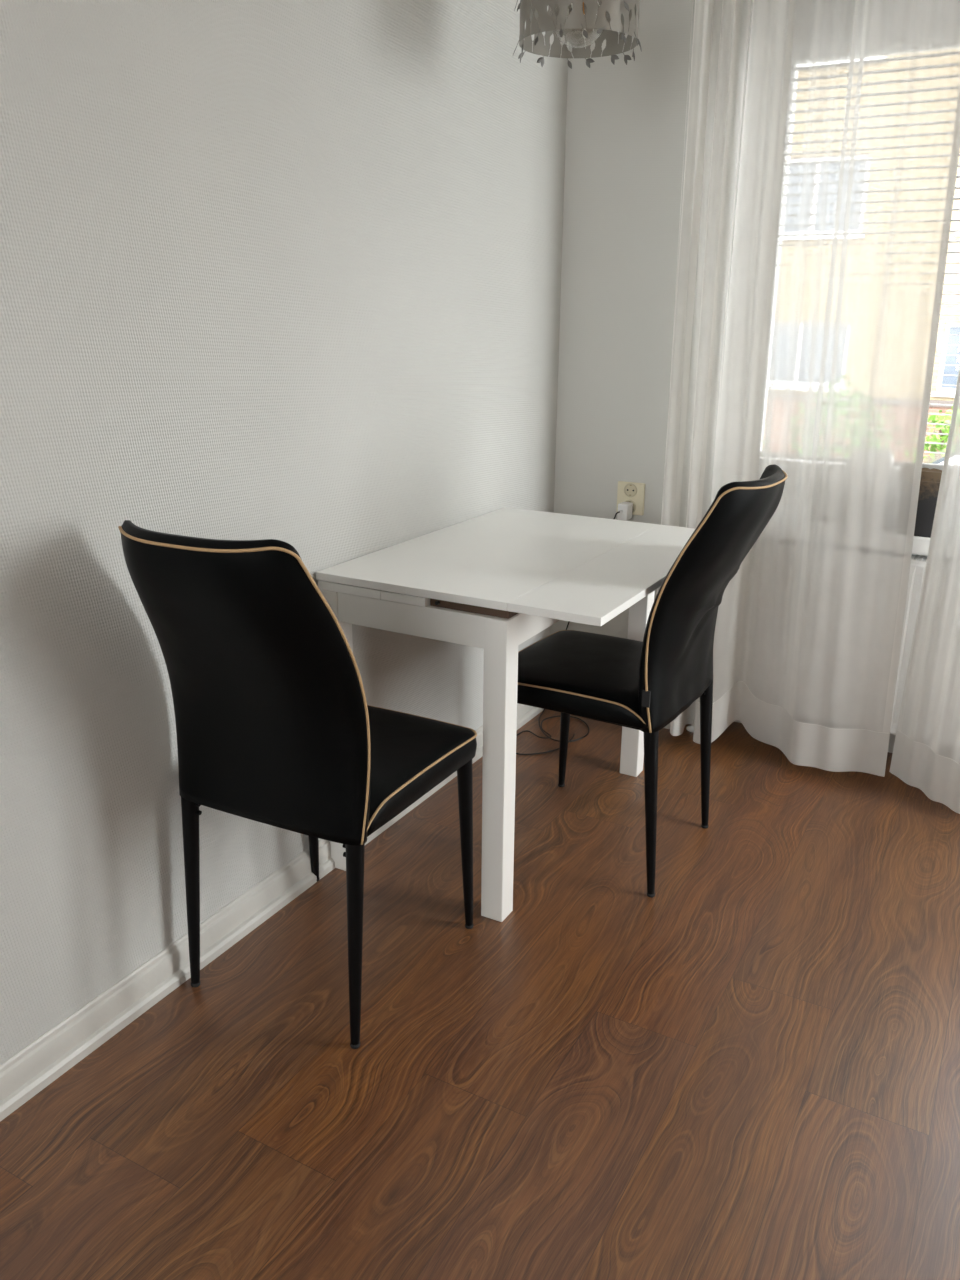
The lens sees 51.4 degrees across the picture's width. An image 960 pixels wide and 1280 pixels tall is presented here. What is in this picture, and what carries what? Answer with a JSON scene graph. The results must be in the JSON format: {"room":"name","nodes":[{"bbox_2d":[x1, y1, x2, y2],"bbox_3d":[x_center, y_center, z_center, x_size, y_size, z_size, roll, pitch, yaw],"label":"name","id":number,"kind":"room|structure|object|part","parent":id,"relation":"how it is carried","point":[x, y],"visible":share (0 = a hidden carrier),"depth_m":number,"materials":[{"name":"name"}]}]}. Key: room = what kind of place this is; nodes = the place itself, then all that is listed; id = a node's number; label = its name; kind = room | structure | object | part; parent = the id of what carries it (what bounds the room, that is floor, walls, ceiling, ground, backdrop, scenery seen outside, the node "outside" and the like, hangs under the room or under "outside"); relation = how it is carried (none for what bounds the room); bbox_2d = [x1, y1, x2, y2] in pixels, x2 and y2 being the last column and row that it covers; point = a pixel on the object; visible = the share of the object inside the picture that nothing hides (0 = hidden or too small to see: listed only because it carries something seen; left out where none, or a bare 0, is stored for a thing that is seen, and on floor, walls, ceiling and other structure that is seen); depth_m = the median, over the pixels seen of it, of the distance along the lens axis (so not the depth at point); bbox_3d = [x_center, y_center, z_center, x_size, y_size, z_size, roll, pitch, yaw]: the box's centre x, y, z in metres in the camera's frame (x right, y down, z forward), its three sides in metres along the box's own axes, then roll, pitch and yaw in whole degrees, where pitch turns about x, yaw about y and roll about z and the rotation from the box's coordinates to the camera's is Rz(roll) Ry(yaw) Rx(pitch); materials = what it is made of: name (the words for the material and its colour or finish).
{"room":"dining room","nodes":[
{"label":"dining room","id":0,"kind":"room"},
{"bbox_2d":[0,0,568,1063],"bbox_3d":[-0.913,-0.402,1.249,0.150,2.550,5.110,10,21,27],"label":"wall","id":1,"kind":"structure","parent":0,"point":[289,271],"depth_m":1.86,"materials":[{"name":"white paint"}]},
{"bbox_2d":[0,703,542,1121],"bbox_3d":[-0.885,0.804,1.531,0.024,0.083,4.653,10,21,27],"label":"baseboard","id":2,"kind":"structure","parent":1,"relation":"attached to","point":[48,1057],"depth_m":1.95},
{"bbox_2d":[0,709,959,1279],"bbox_3d":[0.342,1.097,1.002,3.050,0.120,5.110,10,21,27],"label":"floor","id":3,"kind":"structure","parent":0,"point":[747,1068],"depth_m":1.80,"materials":[{"name":"brown wood"}]},
{"bbox_2d":[118,520,476,1048],"bbox_3d":[-0.327,0.219,1.905,0.449,0.968,0.616,9,20,25],"label":"dining chair","id":4,"kind":"object","parent":3,"relation":"on","point":[276,726],"visible":1,"depth_m":1.70,"materials":[{"name":"black leather"}]},
{"bbox_3d":[-0.558,0.485,1.954,0.034,0.422,0.054,9,20,25],"label":"leg","id":5,"kind":"part","parent":4,"relation":"part of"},
{"bbox_3d":[-0.416,0.080,1.671,0.427,0.559,0.209,9,20,25],"label":"backrest","id":6,"kind":"part","parent":4,"relation":"part of","materials":[{"name":"black leather"}]},
{"bbox_3d":[-0.388,0.375,2.300,0.034,0.417,0.038,9,20,25],"label":"leg","id":7,"kind":"part","parent":4,"relation":"part of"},
{"bbox_3d":[-0.224,0.541,1.795,0.034,0.422,0.054,9,20,25],"label":"leg","id":8,"kind":"part","parent":4,"relation":"part of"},
{"bbox_3d":[-0.285,0.228,1.998,0.446,0.066,0.425,9,20,25],"label":"seat","id":9,"kind":"part","parent":4,"relation":"part of","materials":[{"name":"black leather"}]},
{"bbox_3d":[-0.034,0.433,2.132,0.034,0.417,0.038,9,20,25],"label":"leg","id":10,"kind":"part","parent":4,"relation":"part of","materials":[{"name":"black metal"}]},
{"bbox_2d":[316,507,695,921],"bbox_3d":[0.148,0.134,2.540,0.680,0.740,0.897,10,21,27],"label":"table","id":11,"kind":"object","parent":3,"relation":"on","point":[493,581],"visible":0.88,"depth_m":2.18,"materials":[{"name":"white paint"}]},
{"bbox_3d":[-0.329,0.217,2.339,0.054,0.701,0.054,10,21,27],"label":"leg","id":12,"kind":"part","parent":11,"relation":"part of","materials":[{"name":"white paint"}]},
{"bbox_3d":[0.041,0.284,2.144,0.054,0.701,0.054,10,21,27],"label":"leg","id":13,"kind":"part","parent":11,"relation":"part of","materials":[{"name":"white paint"}]},
{"bbox_3d":[0.450,0.057,2.842,0.054,0.701,0.054,10,21,27],"label":"leg","id":14,"kind":"part","parent":11,"relation":"part of","materials":[{"name":"white paint"}]},
{"bbox_2d":[516,511,619,754],"bbox_3d":[0.253,-0.038,3.113,0.230,0.707,0.437,10,21,27],"label":"charging cable","id":15,"kind":"object","parent":3,"relation":"on","point":[541,728],"visible":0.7,"depth_m":3.19,"materials":[{"name":"black plastic"}]},
{"bbox_2d":[517,464,787,897],"bbox_3d":[0.368,0.060,2.406,0.616,0.968,0.449,11,21,29],"label":"dining chair","id":16,"kind":"object","parent":3,"relation":"on","point":[644,686],"visible":0.93,"depth_m":2.24,"materials":[{"name":"black leather"}]},
{"bbox_3d":[0.240,0.221,2.783,0.038,0.417,0.034,11,21,29],"label":"leg","id":17,"kind":"part","parent":16,"relation":"part of","materials":[{"name":"black metal"}]},
{"bbox_3d":[0.286,0.079,2.465,0.425,0.066,0.446,11,21,29],"label":"seat","id":18,"kind":"part","parent":16,"relation":"part of","materials":[{"name":"black leather"}]},
{"bbox_3d":[0.308,0.120,2.464,0.350,0.012,0.370,11,21,29],"label":"seat frame","id":19,"kind":"part","parent":16,"relation":"part of","materials":[{"name":"black leather"}]},
{"bbox_3d":[0.386,0.388,2.273,0.054,0.422,0.034,11,21,29],"label":"leg","id":20,"kind":"part","parent":16,"relation":"part of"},
{"bbox_3d":[0.578,0.289,2.578,0.054,0.422,0.034,11,21,29],"label":"leg","id":21,"kind":"part","parent":16,"relation":"part of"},
{"bbox_3d":[0.543,-0.102,2.248,0.209,0.559,0.434,11,21,29],"label":"backrest","id":22,"kind":"part","parent":16,"relation":"part of","materials":[{"name":"black leather"}]},
{"bbox_2d":[686,554,926,734],"bbox_3d":[1.440,0.111,2.802,1.705,0.640,0.117,10,21,27],"label":"radiator","id":23,"kind":"object","parent":3,"relation":"on","point":[918,562],"visible":0.08,"depth_m":2.84,"materials":[{"name":"white metal"}]},
{"bbox_3d":[1.425,0.070,2.755,1.700,0.517,0.007,10,21,27],"label":"panel","id":24,"kind":"part","parent":23,"relation":"part of","materials":[{"name":"white metal"}]},
{"bbox_2d":[911,554,926,564],"bbox_3d":[1.449,-0.191,2.710,1.700,0.008,0.098,10,21,27],"label":"grille","id":25,"kind":"object","parent":23,"relation":"attached to","point":[915,559],"depth_m":2.80,"materials":[{"name":"white metal"}]},
{"bbox_2d":[550,0,895,752],"bbox_3d":[1.523,-0.820,2.577,2.750,2.550,0.307,10,21,27],"label":"wall","id":26,"kind":"structure","parent":0,"point":[624,148],"depth_m":2.95,"materials":[{"name":"white paint"}]},
{"bbox_2d":[616,481,644,514],"bbox_3d":[0.471,-0.443,3.123,0.089,0.100,0.014,10,21,27],"label":"wall socket","id":27,"kind":"object","parent":26,"relation":"attached to","point":[633,492],"visible":0.82,"depth_m":3.11,"materials":[{"name":"beige plastic"}]},
{"bbox_2d":[617,502,632,519],"bbox_3d":[0.450,-0.401,3.105,0.034,0.050,0.064,10,21,27],"label":"charger","id":28,"kind":"object","parent":27,"relation":"attached to","point":[625,508],"visible":1,"depth_m":3.09,"materials":[{"name":"white plastic"}]},
{"bbox_2d":[625,500,635,511],"bbox_3d":[0.468,-0.417,3.127,0.044,0.044,0.002,10,21,27],"label":"receptacle","id":29,"kind":"object","parent":27,"relation":"attached to","point":[633,501],"depth_m":3.12,"materials":[{"name":"beige plastic"}]},
{"bbox_2d":[624,483,636,496],"bbox_3d":[0.469,-0.467,3.110,0.044,0.044,0.002,10,21,27],"label":"receptacle","id":30,"kind":"object","parent":27,"relation":"attached to","point":[630,489],"depth_m":3.11,"materials":[{"name":"beige plastic"}]},
{"bbox_2d":[912,536,929,555],"bbox_3d":[1.563,-0.224,2.692,1.995,0.052,0.120,10,21,27],"label":"window sill","id":31,"kind":"structure","parent":26,"relation":"attached to","point":[920,544],"depth_m":2.80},
{"bbox_2d":[914,468,941,537],"bbox_3d":[1.244,-0.390,2.806,0.133,0.186,0.098,10,21,27],"label":"flower pot","id":32,"kind":"object","parent":31,"relation":"on","point":[930,480],"visible":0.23,"depth_m":2.76,"materials":[{"name":"black plastic"}]},
{"bbox_2d":[922,153,959,469],"bbox_3d":[1.111,-1.057,2.715,0.643,1.152,0.042,10,21,27],"label":"blind","id":33,"kind":"object","parent":26,"relation":"attached to","point":[924,465],"visible":0.02,"depth_m":2.71,"materials":[{"name":"white plastic"}]},
{"bbox_3d":[1.106,-0.518,2.894,0.643,0.015,0.026,10,21,27],"label":"rail","id":34,"kind":"part","parent":33,"relation":"part of","materials":[{"name":"white plastic"}]},
{"bbox_3d":[0.365,-1.452,0.158,3.050,0.150,5.110,10,21,27],"label":"ceiling","id":35,"kind":"structure","parent":0,"visible":0},
{"bbox_2d":[513,0,641,68],"bbox_3d":[0.205,-1.567,1.953,0.273,0.760,0.265,10,21,27],"label":"pendant lamp","id":36,"kind":"object","parent":35,"relation":"hanging from","point":[611,17],"visible":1,"depth_m":2.02,"materials":[{"name":"grey"}]},
{"bbox_3d":[1.502,-1.902,1.922,2.230,0.084,0.110,10,21,27],"label":"rail","id":37,"kind":"object","parent":35,"relation":"attached to","visible":0},
{"bbox_2d":[657,0,959,776],"bbox_3d":[0.862,-0.825,2.667,0.731,2.432,0.158,10,21,27],"label":"sheer curtain","id":38,"kind":"object","parent":37,"relation":"hanging from","point":[822,141],"visible":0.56,"depth_m":2.65,"materials":[{"name":"white fabric"}]},
{"bbox_2d":[889,370,959,813],"bbox_3d":[1.335,-0.718,2.362,0.398,2.436,0.193,10,21,27],"label":"sheer curtain","id":39,"kind":"object","parent":37,"relation":"hanging from","point":[926,750],"visible":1,"depth_m":2.68,"materials":[{"name":"white fabric"}]},
{"bbox_3d":[1.335,-0.718,2.363,0.398,2.436,0.191,10,21,27],"label":"curtain panel","id":40,"kind":"part","parent":39,"relation":"part of","materials":[{"name":"white fabric"}]},
{"label":"outside","id":41,"kind":"structure","parent":0,"visible":0},
{"bbox_3d":[7.667,-1.349,12.702,48.000,0.200,22.100,10,21,27],"label":"street","id":42,"kind":"object","parent":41,"visible":0},
{"bbox_2d":[923,448,945,463],"bbox_3d":[5.130,-1.182,9.487,4.220,1.460,1.816,10,21,27],"label":"car","id":43,"kind":"object","parent":42,"relation":"on","point":[934,458],"visible":0.02,"depth_m":9.52,"materials":[{"name":"white paint"}]},
{"bbox_2d":[923,403,953,458],"bbox_3d":[5.753,-2.078,11.898,1.500,1.665,1.430,10,21,27],"label":"shrub","id":44,"kind":"object","parent":42,"relation":"on","point":[935,418],"visible":0.15,"depth_m":11.94,"materials":[{"name":"green plant"}]},
{"bbox_2d":[923,152,959,456],"bbox_3d":[4.999,-10.154,22.295,22.700,10.450,8.600,10,21,27],"label":"apartment building","id":45,"kind":"structure","parent":42,"relation":"on","point":[955,225],"depth_m":17.33,"materials":[{"name":"white paint"}]},
{"bbox_3d":[8.770,-4.836,17.171,1.440,1.066,0.015,10,21,27],"label":"pane","id":46,"kind":"part","parent":45,"relation":"part of","materials":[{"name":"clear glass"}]}
]}

